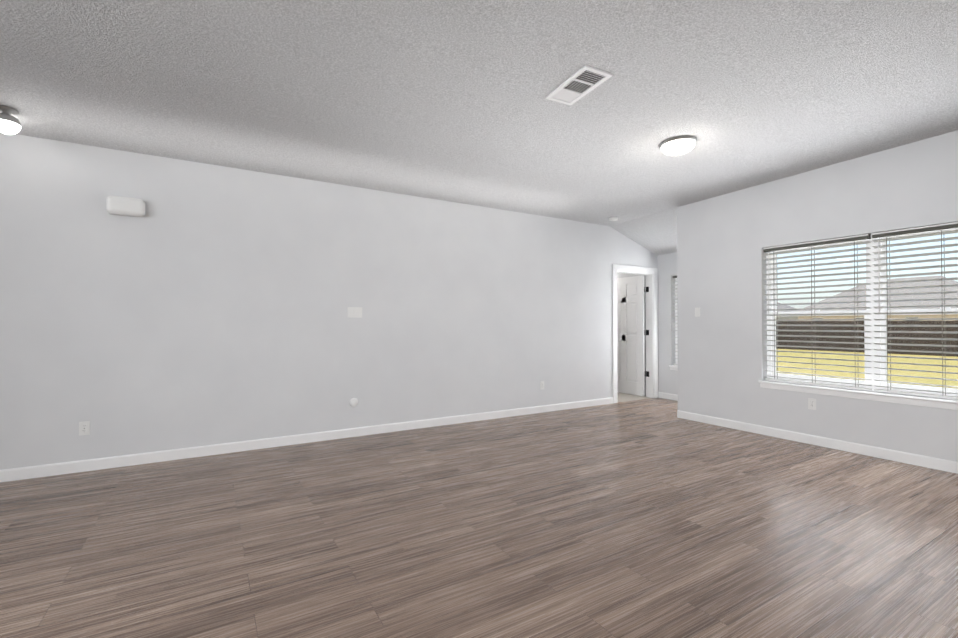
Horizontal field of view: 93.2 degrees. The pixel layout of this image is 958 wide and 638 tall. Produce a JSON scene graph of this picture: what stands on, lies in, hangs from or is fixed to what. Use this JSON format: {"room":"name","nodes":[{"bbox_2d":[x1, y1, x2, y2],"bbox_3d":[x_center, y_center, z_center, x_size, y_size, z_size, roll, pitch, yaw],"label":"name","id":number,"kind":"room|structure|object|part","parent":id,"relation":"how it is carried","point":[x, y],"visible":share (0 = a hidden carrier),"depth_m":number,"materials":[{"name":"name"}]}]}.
{"room":"empty living room","nodes":[
{"label":"empty living room","id":0,"kind":"room"},
{"bbox_2d":[0,132,657,469],"bbox_3d":[-1.768,-0.232,4.854,11.460,3.050,0.140,0,-1,-31],"label":"wall","id":1,"kind":"structure","parent":0,"point":[197,304],"depth_m":4.52,"materials":[{"name":"grey paint"}]},
{"bbox_2d":[79,421,89,435],"bbox_3d":[-3.328,0.922,3.821,0.070,0.114,0.008,0,-1,-31],"label":"electrical outlet","id":2,"kind":"object","parent":1,"relation":"attached to","point":[84,427],"visible":1,"depth_m":3.82,"materials":[{"name":"white plastic"}]},
{"bbox_2d":[106,196,144,216],"bbox_3d":[-3.074,-0.980,3.946,0.270,0.160,0.085,0,-1,-31],"label":"door chime","id":3,"kind":"object","parent":1,"relation":"attached to","point":[123,206],"visible":0.96,"depth_m":3.92,"materials":[{"name":"white plastic"}]},
{"bbox_2d":[0,397,612,481],"bbox_3d":[-2.192,1.243,4.497,9.980,0.095,0.014,0,-1,-31],"label":"baseboard","id":4,"kind":"structure","parent":1,"relation":"attached to","point":[21,473],"depth_m":4.49,"materials":[{"name":"white wood"}]},
{"bbox_2d":[349,398,357,406],"bbox_3d":[-1.376,0.919,4.987,0.099,0.099,0.017,0,-1,-31],"label":"electrical outlet cover","id":5,"kind":"object","parent":1,"relation":"attached to","point":[353,402],"visible":1,"depth_m":4.98,"materials":[{"name":"white plastic"}]},
{"bbox_2d":[347,307,361,317],"bbox_3d":[-1.369,-0.073,5.004,0.162,0.114,0.010,0,-1,-31],"label":"light switch","id":6,"kind":"object","parent":1,"relation":"attached to","point":[354,312],"visible":1,"depth_m":5.00,"materials":[{"name":"white plastic"}]},
{"bbox_2d":[540,381,543,389],"bbox_3d":[0.886,0.930,6.348,0.070,0.114,0.008,0,-1,-31],"label":"electrical outlet","id":7,"kind":"object","parent":1,"relation":"attached to","point":[541,385],"visible":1,"depth_m":6.34,"materials":[{"name":"white plastic"}]},
{"bbox_2d":[617,275,648,395],"bbox_3d":[2.608,0.289,8.020,0.195,2.052,0.929,0,-1,-31],"label":"door leaf","id":8,"kind":"structure","parent":1,"relation":"in","point":[630,338],"depth_m":7.91,"materials":[{"name":"white wood"}]},
{"bbox_3d":[2.838,0.215,7.669,0.012,1.520,0.089,0,-1,-31],"label":"door hinges","id":9,"kind":"part","parent":8,"relation":"part of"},
{"bbox_2d":[612,264,657,402],"bbox_3d":[2.503,0.232,7.411,1.060,2.170,0.176,0,-1,-31],"label":"door frame","id":10,"kind":"structure","parent":1,"relation":"attached to","point":[651,319],"depth_m":7.57,"materials":[{"name":"white wood"}]},
{"bbox_2d":[0,392,957,637],"bbox_3d":[-0.644,1.308,3.140,11.280,0.060,11.930,0,-1,-31],"label":"floor","id":11,"kind":"structure","parent":0,"point":[650,518],"depth_m":2.62,"materials":[{"name":"wood"}]},
{"bbox_2d":[0,0,957,225],"bbox_3d":[-0.261,-1.447,1.041,10.112,0.530,8.250,0,-1,-31],"label":"ceiling","id":12,"kind":"structure","parent":0,"point":[445,100],"depth_m":3.04,"materials":[{"name":"paint"}]},
{"bbox_2d":[0,105,20,134],"bbox_3d":[-3.359,-1.405,3.220,0.147,0.178,0.147,0,-2,-31],"label":"ceiling light","id":13,"kind":"object","parent":12,"relation":"attached to","point":[10,124],"visible":1,"depth_m":3.20,"materials":[{"name":"white glass"}]},
{"bbox_2d":[545,65,612,104],"bbox_3d":[0.656,-1.547,3.020,0.220,0.012,0.420,0,-2,-27],"label":"ceiling vent","id":14,"kind":"object","parent":12,"relation":"in","point":[579,84],"visible":0.94,"depth_m":3.00,"materials":[{"name":"white metal"}]},
{"bbox_2d":[609,217,617,220],"bbox_3d":[1.942,-1.440,6.553,0.127,0.040,0.127,0,-2,-31],"label":"smoke detector","id":15,"kind":"object","parent":12,"relation":"attached to","point":[613,218],"visible":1,"depth_m":6.51,"materials":[{"name":"white plastic"}]},
{"bbox_2d":[659,136,696,155],"bbox_3d":[1.738,-1.480,3.958,0.302,0.114,0.302,0,-2,-31],"label":"dome ceiling light","id":16,"kind":"object","parent":12,"relation":"attached to","point":[677,146],"visible":1,"depth_m":3.88,"materials":[{"name":"white glass"}]},
{"bbox_2d":[610,208,676,254],"bbox_3d":[2.875,-1.294,6.953,1.348,0.568,1.332,0,-1,-31],"label":"ceiling","id":17,"kind":"structure","parent":0,"point":[656,233],"depth_m":6.91,"materials":[{"name":"paint"}]},
{"bbox_2d":[617,252,677,394],"bbox_3d":[2.374,0.031,8.892,0.200,3.500,5.189,0,-1,-31],"label":"wall","id":18,"kind":"structure","parent":0,"point":[667,376],"depth_m":7.50,"materials":[{"name":"grey paint"}]},
{"bbox_2d":[658,392,677,400],"bbox_3d":[3.311,1.267,7.110,0.014,0.095,1.190,0,-1,-31],"label":"baseboard","id":19,"kind":"structure","parent":18,"relation":"attached to","point":[667,396],"depth_m":7.45,"materials":[{"name":"white wood"}]},
{"bbox_2d":[669,365,677,370],"bbox_3d":[3.368,0.791,7.102,0.128,0.075,0.810,0,-1,-31],"label":"window sill","id":20,"kind":"structure","parent":18,"relation":"attached to","point":[673,367],"depth_m":7.36,"materials":[{"name":"white"}]},
{"bbox_2d":[675,278,677,363],"bbox_3d":[3.456,0.015,7.162,0.074,1.480,0.750,0,-1,-31],"label":"nook window","id":21,"kind":"structure","parent":18,"relation":"in","point":[676,353],"depth_m":7.45,"materials":[{"name":"white plastic"}]},
{"bbox_2d":[672,275,677,364],"bbox_3d":[3.376,0.010,7.114,0.085,1.464,0.732,0,-1,-31],"label":"blinds","id":22,"kind":"object","parent":21,"relation":"attached to","point":[674,276],"visible":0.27,"depth_m":7.40,"materials":[{"name":"white plastic"}]},
{"bbox_2d":[677,130,957,461],"bbox_3d":[4.501,-0.023,3.108,0.200,3.500,6.920,0,-1,-31],"label":"wall","id":23,"kind":"structure","parent":0,"point":[724,240],"depth_m":4.91,"materials":[{"name":"grey paint"}]},
{"bbox_2d":[695,308,699,316],"bbox_3d":[2.781,-0.088,5.773,0.010,0.114,0.070,0,-1,-31],"label":"light switch","id":24,"kind":"object","parent":23,"relation":"attached to","point":[697,312],"visible":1,"depth_m":5.77,"materials":[{"name":"white plastic"}]},
{"bbox_2d":[808,398,815,409],"bbox_3d":[3.435,0.878,4.675,0.008,0.114,0.070,0,-1,-31],"label":"outlet","id":25,"kind":"object","parent":23,"relation":"attached to","point":[811,404],"visible":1,"depth_m":4.68,"materials":[{"name":"white plastic"}]},
{"bbox_2d":[677,410,957,473],"bbox_3d":[4.358,1.230,3.127,0.014,0.095,6.720,0,-1,-31],"label":"baseboard","id":26,"kind":"structure","parent":23,"relation":"attached to","point":[916,459],"depth_m":4.51,"materials":[{"name":"white wood"}]},
{"bbox_2d":[758,380,957,409],"bbox_3d":[3.716,0.725,4.286,0.128,0.075,2.000,0,-1,-31],"label":"window sill","id":27,"kind":"structure","parent":23,"relation":"attached to","point":[943,403],"depth_m":4.29,"materials":[{"name":"white"}]},
{"bbox_2d":[766,228,957,399],"bbox_3d":[3.804,-0.061,4.345,0.074,1.500,1.940,0,-1,-31],"label":"window","id":28,"kind":"structure","parent":23,"relation":"in","point":[872,346],"depth_m":4.34,"materials":[{"name":"white plastic"}]},
{"bbox_2d":[763,234,871,389],"bbox_3d":[3.474,-0.062,4.715,0.085,1.484,0.950,0,-1,-31],"label":"window blinds","id":29,"kind":"object","parent":28,"relation":"attached to","point":[853,239],"visible":0.9,"depth_m":4.67,"materials":[{"name":"white plastic"}]},
{"bbox_2d":[871,222,957,398],"bbox_3d":[3.974,-0.070,3.881,0.085,1.484,0.950,0,-1,-31],"label":"window blinds","id":30,"kind":"object","parent":28,"relation":"attached to","point":[930,228],"visible":0.98,"depth_m":4.03,"materials":[{"name":"white plastic"}]},
{"label":"outside","id":31,"kind":"structure","parent":0,"visible":0},
{"bbox_2d":[776,340,957,388],"bbox_3d":[70.164,2.244,42.623,153.088,0.300,300.000,0,-1,-31],"label":"lawn","id":32,"kind":"structure","parent":31,"point":[898,366],"depth_m":17.78,"materials":[{"name":"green plant"}]},
{"bbox_2d":[776,302,797,318],"bbox_3d":[38.903,-0.847,70.548,12.920,6.400,17.900,0,-1,-31],"label":"house","id":33,"kind":"structure","parent":32,"relation":"on","point":[787,317],"depth_m":64.17,"materials":[{"name":"grey"}]},
{"bbox_2d":[776,320,957,356],"bbox_3d":[27.820,0.935,17.192,0.148,1.845,120.090,0,-1,-31],"label":"fence","id":34,"kind":"object","parent":32,"relation":"on","point":[919,335],"depth_m":26.44,"materials":[{"name":"brown wood"}]},
{"bbox_2d":[795,276,957,335],"bbox_3d":[48.845,-1.269,52.026,11.920,6.900,17.900,0,-1,-31],"label":"house","id":35,"kind":"structure","parent":32,"relation":"on","point":[951,295],"depth_m":49.56,"materials":[{"name":"beige brick"}]}
]}

